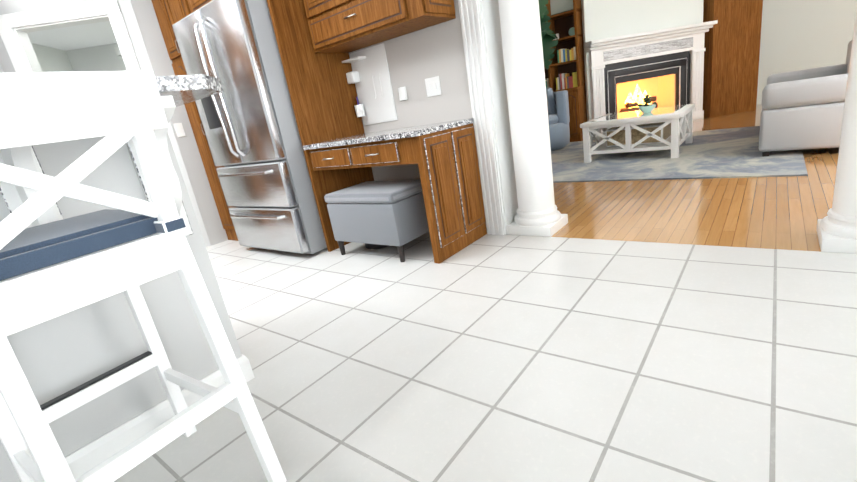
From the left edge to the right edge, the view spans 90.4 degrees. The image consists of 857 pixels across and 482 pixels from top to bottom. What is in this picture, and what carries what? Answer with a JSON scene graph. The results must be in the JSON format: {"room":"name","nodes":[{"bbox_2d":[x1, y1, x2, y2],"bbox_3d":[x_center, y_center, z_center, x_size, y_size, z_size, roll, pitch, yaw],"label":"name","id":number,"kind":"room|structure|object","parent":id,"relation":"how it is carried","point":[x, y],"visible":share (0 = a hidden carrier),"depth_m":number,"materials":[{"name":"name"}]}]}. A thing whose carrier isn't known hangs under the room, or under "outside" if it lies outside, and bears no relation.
{"room":"kitchen","nodes":[
{"label":"kitchen","id":0,"kind":"room"},
{"bbox_2d":[27,21,116,50],"bbox_3d":[-1.480,-1.807,0.587,13.400,0.340,10.400,4,22,38],"label":"ceiling","id":1,"kind":"structure","parent":0,"point":[82,36],"depth_m":5.44,"materials":[{"name":"white paint"}]},
{"bbox_2d":[31,43,126,71],"bbox_3d":[-3.094,-1.458,5.203,3.631,2.500,3.000,-11,17,-5],"label":"wall","id":2,"kind":"structure","parent":0,"point":[107,57],"depth_m":6.06,"materials":[{"name":"white paint"}]},
{"bbox_2d":[0,0,210,246],"bbox_3d":[-2.861,-1.154,3.685,1.131,2.740,0.120,-11,17,-5],"label":"wall","id":3,"kind":"structure","parent":0,"point":[129,17],"depth_m":3.49,"materials":[{"name":"grey paint"}]},
{"bbox_2d":[0,0,140,71],"bbox_3d":[-2.810,-0.869,3.763,0.940,2.140,0.141,-11,17,-5],"label":"door frame","id":4,"kind":"structure","parent":3,"relation":"attached to","point":[110,11],"depth_m":3.43,"materials":[{"name":"white"}]},
{"bbox_2d":[174,123,185,136],"bbox_3d":[-2.218,-0.990,3.795,0.006,0.120,0.070,4,22,38],"label":"switch plate","id":5,"kind":"object","parent":3,"relation":"attached to","point":[179,129],"depth_m":3.79,"materials":[{"name":"white plastic"}]},
{"bbox_2d":[0,132,241,481],"bbox_3d":[-1.512,0.403,0.797,0.150,1.060,2.180,4,22,38],"label":"wall","id":6,"kind":"structure","parent":0,"point":[61,354],"depth_m":1.32,"materials":[{"name":"grey paint"}]},
{"bbox_2d":[65,354,254,479],"bbox_3d":[-1.375,0.855,0.898,0.034,0.105,2.194,4,22,38],"label":"baseboard","id":7,"kind":"structure","parent":6,"relation":"attached to","point":[83,460],"depth_m":1.38,"materials":[{"name":"white"}]},
{"bbox_2d":[131,0,227,245],"bbox_3d":[-2.037,-1.427,4.114,0.153,2.740,1.070,4,22,38],"label":"wall","id":8,"kind":"structure","parent":0,"point":[152,36],"depth_m":3.84,"materials":[{"name":"grey paint"}]},
{"bbox_2d":[349,0,501,193],"bbox_3d":[0.338,-1.727,2.553,5.470,3.460,0.300,4,22,38],"label":"wall","id":9,"kind":"structure","parent":0,"point":[415,59],"depth_m":2.92,"materials":[{"name":"grey paint"}]},
{"bbox_2d":[187,0,304,23],"bbox_3d":[-1.294,-1.958,3.153,0.953,0.395,0.628,4,22,38],"label":"upper cabinet","id":10,"kind":"object","parent":9,"relation":"attached to","point":[278,9],"depth_m":2.83,"materials":[{"name":"brown wood"}]},
{"bbox_2d":[342,43,397,124],"bbox_3d":[-0.445,-1.150,3.182,0.368,0.535,0.100,4,22,38],"label":"pegboard","id":11,"kind":"object","parent":9,"relation":"attached to","point":[369,75],"visible":1,"depth_m":3.20,"materials":[{"name":"white"}]},
{"bbox_2d":[303,0,455,52],"bbox_3d":[-0.387,-1.778,2.660,1.041,0.915,0.376,4,22,38],"label":"upper cabinet","id":12,"kind":"object","parent":9,"relation":"attached to","point":[342,26],"visible":1,"depth_m":2.69,"materials":[{"name":"brown wood"}]},
{"bbox_2d":[398,87,407,100],"bbox_3d":[-0.185,-1.059,3.061,0.060,0.090,0.025,4,22,38],"label":"switch plate","id":13,"kind":"object","parent":9,"relation":"attached to","point":[402,92],"depth_m":3.05,"materials":[{"name":"white plastic"}]},
{"bbox_2d":[425,76,440,96],"bbox_3d":[0.030,-1.050,2.898,0.120,0.120,0.011,4,22,38],"label":"switch plate","id":14,"kind":"object","parent":9,"relation":"attached to","point":[433,87],"depth_m":2.90,"materials":[{"name":"white plastic"}]},
{"bbox_2d":[458,0,517,234],"bbox_3d":[1.196,-1.256,2.051,2.290,2.590,0.348,4,22,38],"label":"door frame","id":15,"kind":"structure","parent":9,"relation":"attached to","point":[482,39],"depth_m":2.73,"materials":[{"name":"white wood"}]},
{"bbox_2d":[114,232,856,481],"bbox_3d":[-0.689,1.298,-0.622,10.300,0.060,7.550,4,22,38],"label":"floor","id":16,"kind":"structure","parent":0,"point":[503,358],"depth_m":1.47,"materials":[{"name":"white tile"}]},
{"bbox_2d":[0,70,286,481],"bbox_3d":[-0.794,0.213,0.999,0.509,1.074,0.456,2,21,34],"label":"bar stool","id":17,"kind":"object","parent":16,"relation":"on","point":[51,270],"visible":1,"depth_m":0.85,"materials":[{"name":"white wood"}]},
{"bbox_2d":[151,0,237,240],"bbox_3d":[-1.752,-1.138,3.898,0.590,2.230,0.628,4,22,38],"label":"tall cabinet","id":18,"kind":"object","parent":16,"relation":"on","point":[168,12],"depth_m":3.72,"materials":[{"name":"brown wood"}]},
{"bbox_2d":[172,0,326,253],"bbox_3d":[-1.205,-0.853,3.381,0.910,1.780,0.818,4,22,38],"label":"fridge","id":19,"kind":"object","parent":16,"relation":"on","point":[248,120],"visible":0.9,"depth_m":3.01,"materials":[{"name":"grey metal"}]},
{"bbox_2d":[324,179,428,261],"bbox_3d":[-0.318,-0.160,2.995,0.650,0.455,0.440,4,22,38],"label":"ottoman","id":20,"kind":"object","parent":16,"relation":"on","point":[390,212],"visible":0.85,"depth_m":2.78,"materials":[{"name":"grey"}]},
{"bbox_2d":[365,243,388,248],"bbox_3d":[-0.366,-0.013,3.190,0.230,0.080,0.230,4,22,38],"label":"robot vacuum","id":21,"kind":"object","parent":16,"relation":"on","point":[372,246],"visible":0.17,"depth_m":3.10,"materials":[{"name":"black plastic"}]},
{"bbox_2d":[303,118,486,263],"bbox_3d":[-0.223,-0.359,2.997,1.048,0.800,0.619,4,22,38],"label":"desk","id":22,"kind":"object","parent":16,"relation":"on","point":[443,156],"visible":0.98,"depth_m":2.64,"materials":[{"name":"wood"}]},
{"bbox_2d":[581,0,703,137],"bbox_3d":[3.342,-3.708,7.303,2.000,3.460,1.200,-11,17,-5],"label":"wall","id":23,"kind":"structure","parent":0,"point":[602,19],"depth_m":6.72,"materials":[{"name":"white paint"}]},
{"bbox_2d":[583,20,717,137],"bbox_3d":[3.565,-2.641,7.107,2.080,1.490,0.707,-11,17,-5],"label":"fireplace","id":24,"kind":"object","parent":23,"relation":"attached to","point":[663,67],"visible":0.79,"depth_m":6.90,"materials":[{"name":"painted wood"},{"name":"stone"},{"name":"black metal"}]},
{"bbox_2d":[551,104,838,251],"bbox_3d":[3.680,-1.357,5.556,11.800,0.060,8.450,4,22,38],"label":"floor","id":25,"kind":"structure","parent":0,"point":[785,213],"depth_m":2.83,"materials":[{"name":"brown wood"}]},
{"bbox_2d":[498,0,567,236],"bbox_3d":[0.565,-1.234,2.588,0.312,2.437,0.312,4,22,38],"label":"column","id":26,"kind":"structure","parent":25,"relation":"on","point":[538,213],"depth_m":2.64,"materials":[{"name":"white paint"}]},
{"bbox_2d":[546,88,569,150],"bbox_3d":[1.565,-1.850,6.580,1.169,0.885,1.160,4,22,38],"label":"armchair","id":27,"kind":"object","parent":25,"relation":"on","point":[558,113],"visible":0.21,"depth_m":6.21,"materials":[{"name":"blue fabric"}]},
{"bbox_2d":[544,0,586,141],"bbox_3d":[2.026,-3.056,7.082,0.990,2.780,0.491,4,22,38],"label":"bookcase","id":28,"kind":"object","parent":25,"relation":"on","point":[565,70],"visible":0.4,"depth_m":6.93,"materials":[{"name":"brown wood"}]},
{"bbox_2d":[551,126,807,182],"bbox_3d":[2.450,-1.064,5.157,3.100,0.012,3.000,4,22,38],"label":"living room rug","id":29,"kind":"object","parent":25,"relation":"on","point":[725,153],"visible":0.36,"depth_m":4.28,"materials":[{"name":"grey carpet"}]},
{"bbox_2d":[580,95,694,162],"bbox_3d":[2.457,-1.365,4.975,1.000,0.660,1.060,4,22,38],"label":"coffee table","id":30,"kind":"object","parent":29,"relation":"on","point":[645,127],"visible":1,"depth_m":4.73,"materials":[{"name":"painted wood"},{"name":"glass"}]},
{"bbox_2d":[758,40,852,155],"bbox_3d":[3.976,-1.508,4.251,0.980,0.867,2.300,4,22,38],"label":"sofa","id":31,"kind":"object","parent":29,"relation":"on","point":[803,109],"visible":0.96,"depth_m":3.60,"materials":[{"name":"grey fabric"}]},
{"bbox_2d":[703,0,762,117],"bbox_3d":[4.931,-3.434,7.021,0.840,2.600,0.400,-11,17,-5],"label":"wood wall panel","id":32,"kind":"object","parent":25,"relation":"on","point":[732,38],"visible":0.78,"depth_m":6.95,"materials":[{"name":"brown wood"}]},
{"bbox_2d":[816,10,856,253],"bbox_3d":[1.811,-1.141,1.605,0.312,2.437,0.312,4,22,38],"label":"column","id":33,"kind":"structure","parent":25,"relation":"on","point":[836,230],"depth_m":1.87,"materials":[{"name":"white paint"}]},
{"bbox_2d":[757,0,856,103],"bbox_3d":[5.619,-4.230,7.741,11.800,3.460,0.150,4,22,38],"label":"wall","id":34,"kind":"structure","parent":0,"point":[796,35],"depth_m":7.29,"materials":[{"name":"white paint"}]},
{"bbox_3d":[-1.834,0.248,1.007,0.628,1.333,2.198,4,22,38],"label":"base cabinets","id":35,"kind":"object","parent":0,"visible":0},
{"bbox_2d":[0,74,223,236],"bbox_3d":[-1.491,0.072,0.720,0.600,0.482,2.330,4,22,38],"label":"countertop","id":36,"kind":"structure","parent":35,"relation":"on","point":[176,91],"depth_m":1.21,"materials":[{"name":"stone"}]},
{"bbox_3d":[1.607,-2.012,7.330,0.300,0.800,0.300,4,22,38],"label":"plant stand","id":37,"kind":"object","parent":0,"visible":0},
{"bbox_2d":[538,0,557,69],"bbox_3d":[1.485,-2.962,6.535,1.001,1.492,0.954,4,22,38],"label":"potted plant","id":38,"kind":"object","parent":37,"relation":"on","point":[548,37],"visible":0.19,"depth_m":6.25,"materials":[{"name":"green plant"}]}
]}

